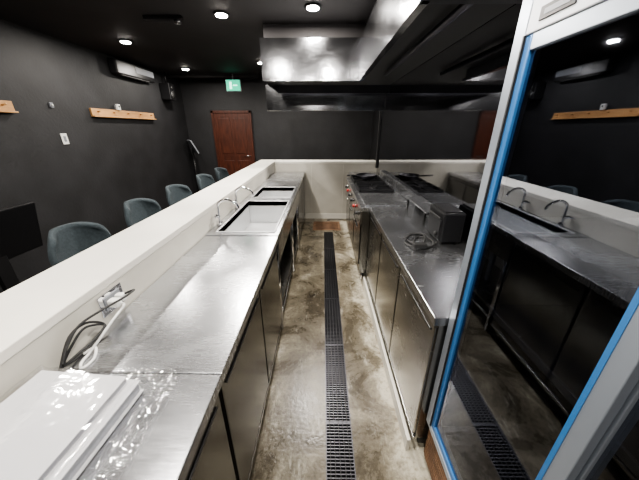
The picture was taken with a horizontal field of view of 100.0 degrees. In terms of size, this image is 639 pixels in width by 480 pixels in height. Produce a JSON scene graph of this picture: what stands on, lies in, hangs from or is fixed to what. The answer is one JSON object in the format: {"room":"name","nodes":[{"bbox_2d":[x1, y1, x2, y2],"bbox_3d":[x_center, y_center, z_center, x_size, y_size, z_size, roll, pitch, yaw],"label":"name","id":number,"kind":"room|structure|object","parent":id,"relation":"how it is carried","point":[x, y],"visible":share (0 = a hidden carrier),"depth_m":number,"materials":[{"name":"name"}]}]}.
{"room":"commercial kitchen","nodes":[
{"label":"commercial kitchen","id":0,"kind":"room"},
{"bbox_2d":[0,19,197,292],"bbox_3d":[-3.076,-0.481,1.953,0.100,2.720,9.100,0,23,1],"label":"wall","id":1,"kind":"structure","parent":0,"point":[106,163],"depth_m":3.31,"materials":[{"name":"grey paint"}]},
{"bbox_2d":[0,100,18,112],"bbox_3d":[-2.982,-1.109,2.166,0.076,0.105,0.980,0,23,1],"label":"coat rack","id":2,"kind":"object","parent":1,"relation":"attached to","point":[5,106],"visible":1,"depth_m":2.56,"materials":[{"name":"brown wood"}]},
{"bbox_2d":[60,133,69,143],"bbox_3d":[-3.002,-1.192,3.161,0.013,0.120,0.080,0,23,1],"label":"light switch","id":3,"kind":"object","parent":1,"relation":"attached to","point":[64,137],"visible":1,"depth_m":3.15,"materials":[{"name":"grey plastic"}]},
{"bbox_2d":[114,104,120,109],"bbox_3d":[-2.967,-1.952,3.938,0.059,0.078,0.060,0,23,1],"label":"thermostat","id":4,"kind":"object","parent":1,"relation":"attached to","point":[117,106],"visible":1,"depth_m":3.92,"materials":[{"name":"grey plastic"}]},
{"bbox_2d":[89,108,155,119],"bbox_3d":[-2.956,-1.939,4.149,0.076,0.105,1.400,0,23,1],"label":"coat rack","id":5,"kind":"object","parent":1,"relation":"attached to","point":[95,112],"visible":1,"depth_m":3.98,"materials":[{"name":"brown wood"}]},
{"bbox_2d":[107,58,154,82],"bbox_3d":[-2.929,-2.646,4.227,0.123,0.200,0.930,0,23,1],"label":"air conditioner","id":6,"kind":"object","parent":1,"relation":"attached to","point":[116,66],"visible":1,"depth_m":4.07,"materials":[{"name":"white plastic"}]},
{"bbox_2d":[159,72,175,100],"bbox_3d":[-2.877,-2.897,5.059,0.187,0.460,0.200,0,23,1],"label":"wall speaker","id":7,"kind":"object","parent":1,"relation":"attached to","point":[167,90],"visible":1,"depth_m":5.02,"materials":[{"name":"black plastic"}]},
{"bbox_2d":[165,74,258,77],"bbox_3d":[-2.078,-3.173,5.188,1.800,0.050,0.070,0,23,1],"label":"trim","id":8,"kind":"structure","parent":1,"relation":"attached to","point":[166,75],"depth_m":5.16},
{"bbox_2d":[0,0,375,78],"bbox_3d":[-0.952,-1.679,1.424,4.150,0.100,9.100,0,23,1],"label":"ceiling","id":9,"kind":"structure","parent":0,"point":[204,42],"depth_m":2.67,"materials":[{"name":"black paint"}]},
{"bbox_2d":[118,39,131,43],"bbox_3d":[-2.294,-2.344,3.169,0.140,0.020,0.140,0,23,1],"label":"recessed light","id":10,"kind":"object","parent":9,"relation":"in","point":[125,41],"visible":1,"depth_m":3.14,"materials":[{"name":"grey"}]},
{"bbox_2d":[142,15,182,24],"bbox_3d":[-1.438,-2.030,2.470,0.350,0.059,0.060,0,23,1],"label":"ceiling track","id":11,"kind":"object","parent":9,"relation":"attached to","point":[177,19],"depth_m":2.45,"materials":[{"name":"black metal"}]},
{"bbox_2d":[213,10,229,17],"bbox_3d":[-0.884,-2.029,2.415,0.140,0.020,0.140,0,23,1],"label":"recessed light","id":12,"kind":"object","parent":9,"relation":"in","point":[218,13],"visible":1,"depth_m":2.38,"materials":[{"name":"grey"}]},
{"bbox_2d":[225,73,240,91],"bbox_3d":[-1.650,-3.007,5.116,0.280,0.300,0.040,0,23,1],"label":"exit sign","id":13,"kind":"object","parent":9,"relation":"hanging from","point":[232,85],"visible":1,"depth_m":5.12,"materials":[{"name":"green plastic"}]},
{"bbox_2d":[305,2,320,10],"bbox_3d":[-0.056,-1.967,2.267,0.140,0.020,0.140,0,23,1],"label":"recessed light","id":14,"kind":"object","parent":9,"relation":"in","point":[312,6],"visible":1,"depth_m":2.24,"materials":[{"name":"grey"}]},
{"bbox_2d":[263,0,376,37],"bbox_3d":[0.184,-1.906,2.263,1.500,0.128,2.850,0,23,1],"label":"box","id":15,"kind":"object","parent":9,"relation":"attached to","point":[327,29],"visible":0.16,"depth_m":2.66,"materials":[{"name":"silver metal"}]},
{"bbox_2d":[260,0,522,92],"bbox_3d":[0.180,-1.666,2.336,1.552,0.370,3.000,0,23,1],"label":"exhaust hood","id":16,"kind":"object","parent":15,"relation":"attached to","point":[398,36],"visible":0.98,"depth_m":2.41,"materials":[{"name":"metal"}]},
{"bbox_2d":[265,85,385,110],"bbox_3d":[0.094,-2.296,3.954,1.760,0.715,0.190,0,23,1],"label":"panel","id":17,"kind":"object","parent":9,"relation":"hanging from","point":[275,101],"visible":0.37,"depth_m":3.97,"materials":[{"name":"silver metal"}]},
{"bbox_2d":[179,79,372,182],"bbox_3d":[-0.896,-2.246,6.173,4.350,2.720,0.100,0,23,1],"label":"wall","id":18,"kind":"structure","parent":0,"point":[277,135],"depth_m":6.00,"materials":[{"name":"grey paint"}]},
{"bbox_2d":[210,110,255,174],"bbox_3d":[-1.942,-1.947,6.207,0.880,1.898,0.088,0,23,1],"label":"door","id":19,"kind":"structure","parent":18,"relation":"in","point":[232,129],"depth_m":6.07,"materials":[{"name":"brown wood"}]},
{"bbox_2d":[250,218,431,479],"bbox_3d":[-0.952,0.728,2.431,4.150,0.120,9.100,0,23,1],"label":"floor","id":20,"kind":"structure","parent":0,"point":[291,445],"depth_m":1.72,"materials":[{"name":"brown concrete"}]},
{"bbox_2d":[0,201,42,291],"bbox_3d":[-2.418,0.271,2.075,0.320,0.998,0.680,0,23,1],"label":"television","id":21,"kind":"object","parent":20,"relation":"on","point":[20,233],"visible":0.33,"depth_m":2.10,"materials":[{"name":"black"}]},
{"bbox_2d":[47,222,110,266],"bbox_3d":[-1.493,0.353,1.941,0.489,0.954,0.455,2,23,6],"label":"bar chair","id":22,"kind":"object","parent":20,"relation":"on","point":[64,241],"visible":0.2,"depth_m":1.82,"materials":[{"name":"teal fabric"}]},
{"bbox_2d":[0,160,275,402],"bbox_3d":[-0.950,0.218,2.174,0.294,1.020,6.220,0,23,1],"label":"wall","id":23,"kind":"structure","parent":20,"relation":"on","point":[38,314],"depth_m":1.06,"materials":[{"name":"beige paint"}]},
{"bbox_2d":[96,282,126,317],"bbox_3d":[-0.794,0.234,1.051,0.050,0.087,0.120,0,23,1],"label":"wall outlet","id":24,"kind":"object","parent":23,"relation":"attached to","point":[115,292],"visible":0.82,"depth_m":1.03,"materials":[{"name":"silver metal"}]},
{"bbox_2d":[123,198,161,227],"bbox_3d":[-1.485,0.087,2.577,0.489,0.954,0.455,2,23,6],"label":"bar chair","id":25,"kind":"object","parent":20,"relation":"on","point":[136,210],"visible":0.16,"depth_m":2.48,"materials":[{"name":"teal fabric"}]},
{"bbox_2d":[76,373,235,479],"bbox_3d":[-0.568,1.016,0.486,0.518,0.850,1.098,0,23,1],"label":"worktable","id":26,"kind":"object","parent":20,"relation":"on","point":[175,429],"visible":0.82,"depth_m":0.69,"materials":[{"name":"metal"}]},
{"bbox_2d":[0,370,143,479],"bbox_3d":[-0.626,0.465,0.608,0.406,0.066,0.482,0,23,1],"label":"panels","id":27,"kind":"object","parent":26,"relation":"on","point":[54,424],"visible":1,"depth_m":0.64,"materials":[{"name":"white plastic"}]},
{"bbox_2d":[59,236,281,479],"bbox_3d":[-0.555,0.583,1.521,0.518,0.850,1.138,0,23,1],"label":"worktable","id":28,"kind":"object","parent":20,"relation":"on","point":[216,310],"visible":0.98,"depth_m":1.13,"materials":[{"name":"metal"}]},
{"bbox_2d":[58,289,134,370],"bbox_3d":[-0.770,0.297,0.949,0.062,0.118,0.314,3,23,8],"label":"power cable","id":29,"kind":"object","parent":28,"relation":"on","point":[65,353],"visible":0.98,"depth_m":0.89,"materials":[{"name":"black rubber"}]},
{"bbox_2d":[79,301,124,369],"bbox_3d":[-0.755,0.321,0.935,0.049,0.086,0.249,0,23,1],"label":"power cable","id":30,"kind":"object","parent":28,"relation":"on","point":[88,352],"visible":1,"depth_m":0.90,"materials":[{"name":"grey plastic"}]},
{"bbox_2d":[165,184,192,206],"bbox_3d":[-1.477,-0.172,3.195,0.489,0.954,0.455,3,23,7],"label":"bar chair","id":31,"kind":"object","parent":20,"relation":"on","point":[175,193],"visible":0.23,"depth_m":3.11,"materials":[{"name":"teal fabric"}]},
{"bbox_2d":[187,140,198,191],"bbox_3d":[-2.799,-1.576,6.088,0.260,1.310,0.400,-15,27,-31],"label":"terminal","id":32,"kind":"object","parent":20,"relation":"on","point":[194,149],"visible":0.66,"depth_m":5.93,"materials":[{"name":"grey plastic"}]},
{"bbox_2d":[196,174,214,190],"bbox_3d":[-1.467,-0.473,3.917,0.489,0.954,0.455,1,23,3],"label":"bar chair","id":33,"kind":"object","parent":20,"relation":"on","point":[204,181],"visible":0.23,"depth_m":3.84,"materials":[{"name":"teal fabric"}]},
{"bbox_2d":[214,167,229,181],"bbox_3d":[-1.459,-0.737,4.546,0.489,0.954,0.455,0,23,1],"label":"bar chair","id":34,"kind":"object","parent":20,"relation":"on","point":[221,173],"visible":0.24,"depth_m":4.46,"materials":[{"name":"teal fabric"}]},
{"bbox_2d":[205,186,298,329],"bbox_3d":[-0.538,0.027,2.834,0.518,0.863,1.706,0,23,1],"label":"sink","id":35,"kind":"object","parent":20,"relation":"on","point":[271,210],"visible":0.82,"depth_m":2.75,"materials":[{"name":"metal"}]},
{"bbox_2d":[213,198,239,225],"bbox_3d":[-0.698,-0.200,2.005,0.191,0.210,0.107,0,23,1],"label":"gooseneck faucet","id":36,"kind":"object","parent":35,"relation":"on","point":[219,222],"visible":0.99,"depth_m":2.01,"materials":[{"name":"silver metal"}]},
{"bbox_2d":[233,186,253,209],"bbox_3d":[-0.692,-0.374,2.420,0.191,0.210,0.107,0,23,1],"label":"gooseneck faucet","id":37,"kind":"object","parent":35,"relation":"on","point":[241,187],"visible":0.78,"depth_m":2.42,"materials":[{"name":"silver metal"}]},
{"bbox_2d":[260,172,304,240],"bbox_3d":[-0.520,-0.545,4.218,0.518,0.850,1.282,0,23,1],"label":"worktable","id":38,"kind":"object","parent":20,"relation":"on","point":[277,178],"visible":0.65,"depth_m":3.94,"materials":[{"name":"metal"}]},
{"bbox_2d":[275,160,376,218],"bbox_3d":[0.110,-0.923,4.902,1.758,1.020,0.282,0,23,1],"label":"wall","id":39,"kind":"structure","parent":20,"relation":"on","point":[325,190],"depth_m":4.72,"materials":[{"name":"beige paint"}]},
{"bbox_2d":[375,111,381,167],"bbox_3d":[0.969,-1.962,4.280,0.024,1.577,0.035,0,23,1],"label":"trim","id":40,"kind":"structure","parent":39,"relation":"attached to","point":[380,111],"depth_m":4.40,"materials":[{"name":"grey metal"}]},
{"bbox_2d":[313,221,340,229],"bbox_3d":[0.122,-0.248,4.594,0.460,0.013,0.430,0,23,1],"label":"trap","id":41,"kind":"object","parent":20,"relation":"on","point":[317,225],"visible":1,"depth_m":4.57,"materials":[{"name":"metal"}]},
{"bbox_2d":[324,232,355,479],"bbox_3d":[0.104,1.165,1.272,0.146,0.029,6.650,0,23,1],"label":"floor drain grate","id":42,"kind":"object","parent":20,"relation":"in","point":[340,461],"visible":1,"depth_m":1.74,"materials":[{"name":"metal"}]},
{"bbox_2d":[349,172,378,176],"bbox_3d":[0.740,-0.694,4.574,0.472,0.850,0.480,0,23,1],"label":"worktable","id":43,"kind":"object","parent":20,"relation":"on","point":[350,173],"visible":0.04,"depth_m":4.56,"materials":[{"name":"metal"}]},
{"bbox_2d":[345,170,417,280],"bbox_3d":[0.671,-0.310,3.526,0.582,0.950,1.740,0,23,1],"label":"gas stove","id":44,"kind":"object","parent":20,"relation":"on","point":[384,190],"visible":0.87,"depth_m":2.99,"materials":[{"name":"metal"}]},
{"bbox_2d":[347,173,375,179],"bbox_3d":[0.594,-0.920,3.826,0.429,0.077,0.300,0,23,1],"label":"frying pan","id":45,"kind":"object","parent":44,"relation":"on","point":[366,176],"visible":1,"depth_m":3.77,"materials":[{"name":"metal"}]},
{"bbox_2d":[363,276,410,449],"bbox_3d":[0.466,0.743,2.131,0.019,0.085,1.630,0,23,1],"label":"trim","id":46,"kind":"structure","parent":20,"relation":"on","point":[397,405],"depth_m":1.73,"materials":[{"name":"beige paint"}]},
{"bbox_2d":[366,207,465,442],"bbox_3d":[0.706,0.391,1.981,0.472,0.850,1.630,0,23,1],"label":"worktable","id":47,"kind":"object","parent":20,"relation":"on","point":[412,290],"visible":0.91,"depth_m":1.51,"materials":[{"name":"metal"}]},
{"bbox_2d":[406,196,431,224],"bbox_3d":[0.877,-0.260,2.286,0.140,0.115,0.540,0,23,1],"label":"steel shelf","id":48,"kind":"object","parent":47,"relation":"on","point":[420,202],"visible":0.76,"depth_m":2.25,"materials":[{"name":"silver metal"}]},
{"bbox_2d":[404,233,437,248],"bbox_3d":[0.656,-0.006,1.771,0.205,0.046,0.288,0,23,1],"label":"power cord","id":49,"kind":"object","parent":47,"relation":"on","point":[416,245],"visible":1,"depth_m":1.71,"materials":[{"name":"black rubber"}]},
{"bbox_2d":[427,203,465,243],"bbox_3d":[0.836,-0.115,1.806,0.159,0.218,0.240,0,23,1],"label":"toaster oven","id":50,"kind":"object","parent":47,"relation":"on","point":[446,222],"visible":1,"depth_m":1.72,"materials":[{"name":"black metal"}]},
{"bbox_2d":[424,0,638,479],"bbox_3d":[0.797,0.504,0.260,0.600,1.970,1.610,0,23,1],"label":"refrigerator","id":51,"kind":"object","parent":20,"relation":"on","point":[537,377],"visible":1,"depth_m":0.80,"materials":[{"name":"silver metal"}]},
{"bbox_2d":[370,111,379,160],"bbox_3d":[1.173,-0.461,1.906,0.100,2.720,9.100,0,23,1],"label":"wall","id":52,"kind":"structure","parent":0,"point":[375,124],"depth_m":5.71,"materials":[{"name":"grey paint"}]},
{"bbox_2d":[376,4,521,245],"bbox_3d":[1.045,-0.802,2.696,0.173,2.498,3.858,0,23,1],"label":"wall panel","id":53,"kind":"object","parent":52,"relation":"attached to","point":[438,119],"visible":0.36,"depth_m":1.93,"materials":[{"name":"grey"}]}
]}

